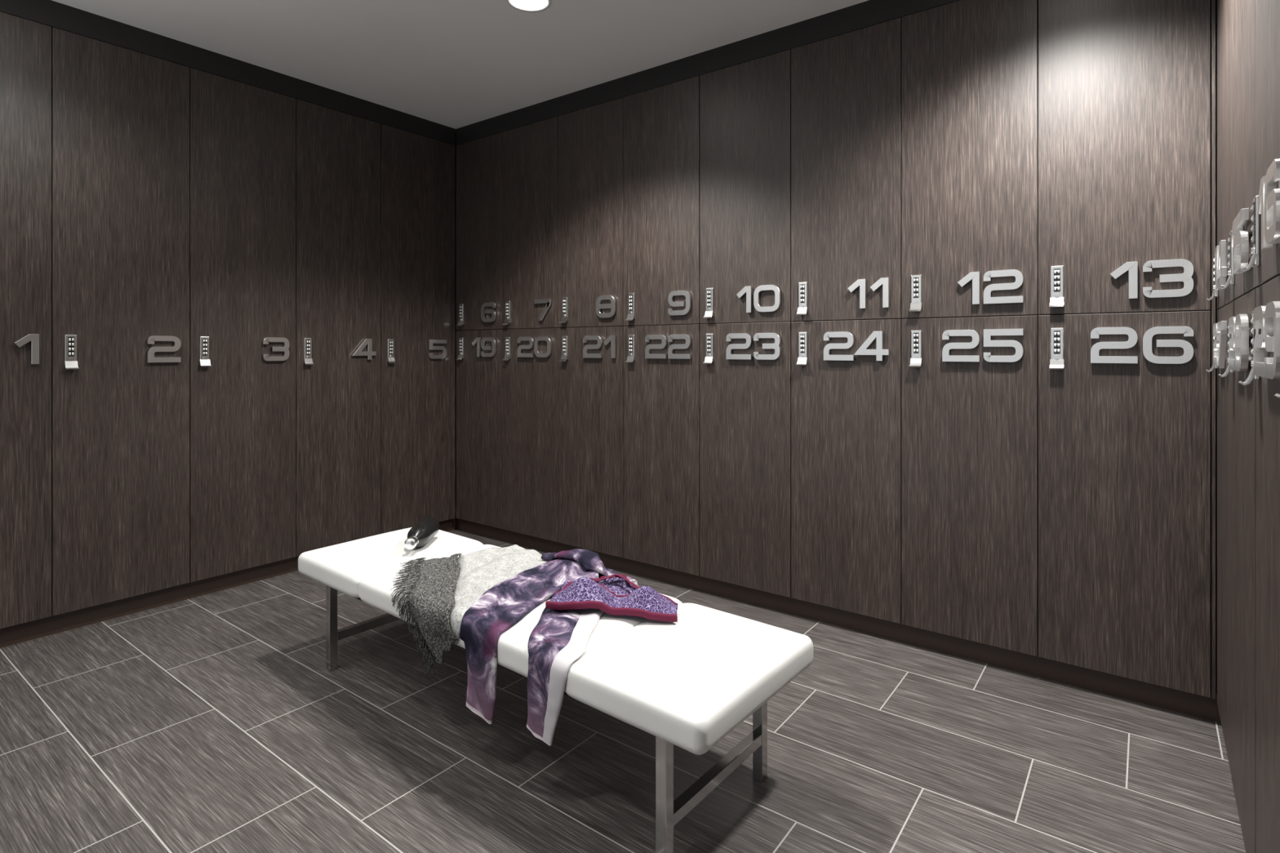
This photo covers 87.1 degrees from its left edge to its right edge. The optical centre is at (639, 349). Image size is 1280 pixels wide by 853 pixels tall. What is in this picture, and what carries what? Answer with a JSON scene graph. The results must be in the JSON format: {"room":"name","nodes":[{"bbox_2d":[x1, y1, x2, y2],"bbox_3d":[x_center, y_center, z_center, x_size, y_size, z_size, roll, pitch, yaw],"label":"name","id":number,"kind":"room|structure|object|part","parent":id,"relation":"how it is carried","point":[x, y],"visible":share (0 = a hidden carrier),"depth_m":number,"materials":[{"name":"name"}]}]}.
{"room":"changing room","nodes":[
{"label":"changing room","id":0,"kind":"room"},
{"bbox_2d":[455,153,456,511],"bbox_3d":[-2.835,-0.125,3.116,0.100,2.650,4.960,0,0,37],"label":"wall","id":1,"kind":"structure","parent":0,"point":[455,153],"depth_m":4.99,"materials":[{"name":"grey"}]},
{"bbox_2d":[52,0,868,153],"bbox_3d":[-0.868,-1.500,1.720,5.203,0.100,5.100,0,0,37],"label":"ceiling","id":2,"kind":"structure","parent":0,"point":[454,64],"depth_m":3.13,"materials":[{"name":"paint"}]},
{"bbox_2d":[506,0,551,12],"bbox_3d":[-0.462,-1.448,2.791,0.190,0.005,0.190,0,0,37],"label":"recessed light","id":3,"kind":"object","parent":2,"relation":"in","point":[530,6],"visible":1,"depth_m":2.83,"materials":[{"name":"white"}]},
{"bbox_2d":[0,511,1245,852],"bbox_3d":[-0.868,1.250,1.720,5.203,0.100,5.100,0,0,37],"label":"floor","id":4,"kind":"structure","parent":0,"point":[218,722],"depth_m":1.99,"materials":[{"name":"tile"}]},
{"bbox_2d":[0,0,457,648],"bbox_3d":[-2.276,-0.125,3.352,0.469,2.650,3.088,0,0,37],"label":"lockers","id":5,"kind":"object","parent":4,"relation":"on","point":[228,284],"visible":0.98,"depth_m":3.22,"materials":[{"name":"black wood"}]},
{"bbox_3d":[-2.598,-0.116,2.600,0.019,2.448,0.497,0,0,37],"label":"door","id":6,"kind":"part","parent":5,"relation":"part of","materials":[{"name":"brown wood"}]},
{"bbox_3d":[-2.296,-0.116,3.001,0.020,2.448,0.501,0,0,37],"label":"door","id":7,"kind":"part","parent":5,"relation":"part of","materials":[{"name":"brown wood"}]},
{"bbox_3d":[-1.994,-0.116,3.401,0.020,2.448,0.496,0,0,37],"label":"door","id":8,"kind":"part","parent":5,"relation":"part of","materials":[{"name":"brown wood"}]},
{"bbox_3d":[-1.694,-0.116,3.800,0.019,2.448,0.496,0,0,37],"label":"door","id":9,"kind":"part","parent":5,"relation":"part of","materials":[{"name":"brown wood"}]},
{"bbox_3d":[-1.393,-0.116,4.198,0.021,2.448,0.496,0,0,37],"label":"door","id":10,"kind":"part","parent":5,"relation":"part of","materials":[{"name":"brown wood"}]},
{"bbox_2d":[297,527,813,852],"bbox_3d":[-0.428,0.996,2.252,1.905,0.409,0.570,0,0,39],"label":"upholstered bench","id":11,"kind":"object","parent":4,"relation":"on","point":[687,683],"visible":0.56,"depth_m":1.76,"materials":[{"name":"white leather"}]},
{"bbox_2d":[404,516,439,550],"bbox_3d":[-0.884,0.746,2.706,0.087,0.087,0.274,0,0,-1],"label":"water bottle","id":12,"kind":"object","parent":11,"relation":"on","point":[424,531],"visible":1,"depth_m":2.66,"materials":[{"name":"black plastic"}]},
{"bbox_2d":[390,544,603,682],"bbox_3d":[-0.557,0.872,2.323,0.706,0.258,0.581,0,0,37],"label":"towel","id":13,"kind":"object","parent":11,"relation":"on","point":[443,589],"visible":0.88,"depth_m":2.20,"materials":[{"name":"white fabric"}]},
{"bbox_3d":[-0.513,0.803,2.298,0.606,0.119,0.571,0,0,37],"label":"light panel","id":14,"kind":"part","parent":13,"relation":"part of","materials":[{"name":"white fabric"}]},
{"bbox_2d":[459,548,639,746],"bbox_3d":[-0.269,0.869,2.089,0.442,0.342,0.731,0,0,18],"label":"leggings","id":15,"kind":"object","parent":11,"relation":"on","point":[559,638],"visible":0.81,"depth_m":1.90,"materials":[{"name":"purple fabric"}]},
{"bbox_3d":[-0.340,0.880,2.147,0.269,0.320,0.561,0,0,37],"label":"leg","id":16,"kind":"part","parent":15,"relation":"part of","materials":[{"name":"purple fabric"}]},
{"bbox_3d":[-0.194,0.886,1.985,0.222,0.249,0.583,0,0,16],"label":"leg","id":17,"kind":"part","parent":15,"relation":"part of","materials":[{"name":"purple fabric"}]},
{"bbox_2d":[297,527,813,755],"bbox_3d":[-0.428,0.836,2.252,1.905,0.090,0.570,0,0,39],"label":"cushion","id":18,"kind":"object","parent":11,"relation":"on","point":[687,683],"depth_m":1.77,"materials":[{"name":"white leather"}]},
{"bbox_2d":[545,573,678,622],"bbox_3d":[-0.073,0.740,2.061,0.387,0.092,0.227,0,0,6],"label":"sports bra","id":19,"kind":"object","parent":11,"relation":"on","point":[617,596],"visible":1,"depth_m":2.00,"materials":[{"name":"purple fabric"}]},
{"bbox_3d":[-0.098,0.760,2.114,0.301,0.048,0.127,0,0,6],"label":"panel","id":20,"kind":"part","parent":19,"relation":"part of","materials":[{"name":"purple fabric"}]},
{"bbox_2d":[456,0,1221,723],"bbox_3d":[0.430,-0.125,3.440,3.901,2.650,0.469,0,0,37],"label":"lockers","id":21,"kind":"object","parent":4,"relation":"on","point":[891,319],"visible":1,"depth_m":2.76,"materials":[{"name":"black wood"}]},
{"bbox_3d":[-1.025,-0.733,4.293,0.442,1.214,0.020,0,0,37],"label":"door","id":22,"kind":"part","parent":21,"relation":"part of","materials":[{"name":"brown wood"}]},
{"bbox_3d":[-1.025,0.493,4.293,0.442,1.231,0.021,0,0,37],"label":"door","id":23,"kind":"part","parent":21,"relation":"part of","materials":[{"name":"brown wood"}]},
{"bbox_3d":[-0.657,-0.733,4.015,0.474,1.214,0.021,0,0,37],"label":"door","id":24,"kind":"part","parent":21,"relation":"part of","materials":[{"name":"brown wood"}]},
{"bbox_3d":[-0.656,0.493,4.015,0.474,1.231,0.020,0,0,37],"label":"door","id":25,"kind":"part","parent":21,"relation":"part of","materials":[{"name":"brown wood"}]},
{"bbox_3d":[-0.275,-0.733,3.728,0.474,1.214,0.020,0,0,37],"label":"door","id":26,"kind":"part","parent":21,"relation":"part of","materials":[{"name":"brown wood"}]},
{"bbox_3d":[-0.276,0.493,3.727,0.474,1.231,0.021,0,0,37],"label":"door","id":27,"kind":"part","parent":21,"relation":"part of","materials":[{"name":"brown wood"}]},
{"bbox_3d":[0.106,0.493,3.440,0.474,1.231,0.021,0,0,37],"label":"door","id":28,"kind":"part","parent":21,"relation":"part of","materials":[{"name":"brown wood"}]},
{"bbox_3d":[0.106,-0.733,3.440,0.474,1.214,0.021,0,0,37],"label":"door","id":29,"kind":"part","parent":21,"relation":"part of","materials":[{"name":"brown wood"}]},
{"bbox_3d":[0.487,0.493,3.152,0.474,1.231,0.020,0,0,37],"label":"door","id":30,"kind":"part","parent":21,"relation":"part of","materials":[{"name":"brown wood"}]},
{"bbox_3d":[0.487,-0.733,3.153,0.474,1.214,0.020,0,0,37],"label":"door","id":31,"kind":"part","parent":21,"relation":"part of","materials":[{"name":"brown wood"}]},
{"bbox_3d":[0.868,0.493,2.865,0.474,1.231,0.020,0,0,37],"label":"door","id":32,"kind":"part","parent":21,"relation":"part of","materials":[{"name":"brown wood"}]},
{"bbox_3d":[0.868,-0.733,2.865,0.474,1.214,0.020,0,0,37],"label":"door","id":33,"kind":"part","parent":21,"relation":"part of","materials":[{"name":"brown wood"}]},
{"bbox_3d":[1.249,0.493,2.577,0.474,1.231,0.021,0,0,37],"label":"door","id":34,"kind":"part","parent":21,"relation":"part of","materials":[{"name":"brown wood"}]},
{"bbox_3d":[1.249,-0.733,2.577,0.474,1.214,0.021,0,0,37],"label":"door","id":35,"kind":"part","parent":21,"relation":"part of","materials":[{"name":"brown wood"}]},
{"bbox_3d":[1.630,0.493,2.290,0.474,1.231,0.020,0,0,37],"label":"door","id":36,"kind":"part","parent":21,"relation":"part of","materials":[{"name":"brown wood"}]},
{"bbox_3d":[1.630,-0.733,2.290,0.474,1.214,0.020,0,0,37],"label":"door","id":37,"kind":"part","parent":21,"relation":"part of","materials":[{"name":"brown wood"}]},
{"bbox_2d":[1205,0,1279,852],"bbox_3d":[1.277,-0.125,1.065,0.469,2.650,2.459,0,0,37],"label":"lockers","id":38,"kind":"object","parent":4,"relation":"on","point":[1246,259],"visible":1,"depth_m":1.41,"materials":[{"name":"black wood"}]},
{"bbox_3d":[1.677,0.493,1.918,0.020,1.231,0.474,0,0,37],"label":"door","id":39,"kind":"part","parent":38,"relation":"part of","materials":[{"name":"brown wood"}]},
{"bbox_3d":[1.677,-0.733,1.918,0.019,1.214,0.474,0,0,37],"label":"door","id":40,"kind":"part","parent":38,"relation":"part of","materials":[{"name":"brown wood"}]},
{"bbox_3d":[1.389,0.493,1.538,0.020,1.231,0.474,0,0,37],"label":"door","id":41,"kind":"part","parent":38,"relation":"part of","materials":[{"name":"brown wood"}]},
{"bbox_3d":[1.389,-0.733,1.538,0.020,1.214,0.474,0,0,37],"label":"door","id":42,"kind":"part","parent":38,"relation":"part of","materials":[{"name":"brown wood"}]},
{"bbox_3d":[1.102,0.493,1.156,0.020,1.231,0.474,0,0,37],"label":"door","id":43,"kind":"part","parent":38,"relation":"part of","materials":[{"name":"brown wood"}]},
{"bbox_3d":[1.101,-0.733,1.157,0.021,1.214,0.474,0,0,37],"label":"door","id":44,"kind":"part","parent":38,"relation":"part of","materials":[{"name":"brown wood"}]},
{"bbox_2d":[1215,0,1217,675],"bbox_3d":[0.614,-0.125,3.683,5.003,2.650,0.100,0,0,37],"label":"wall","id":45,"kind":"structure","parent":0,"point":[1215,0],"depth_m":2.48,"materials":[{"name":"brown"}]}
]}

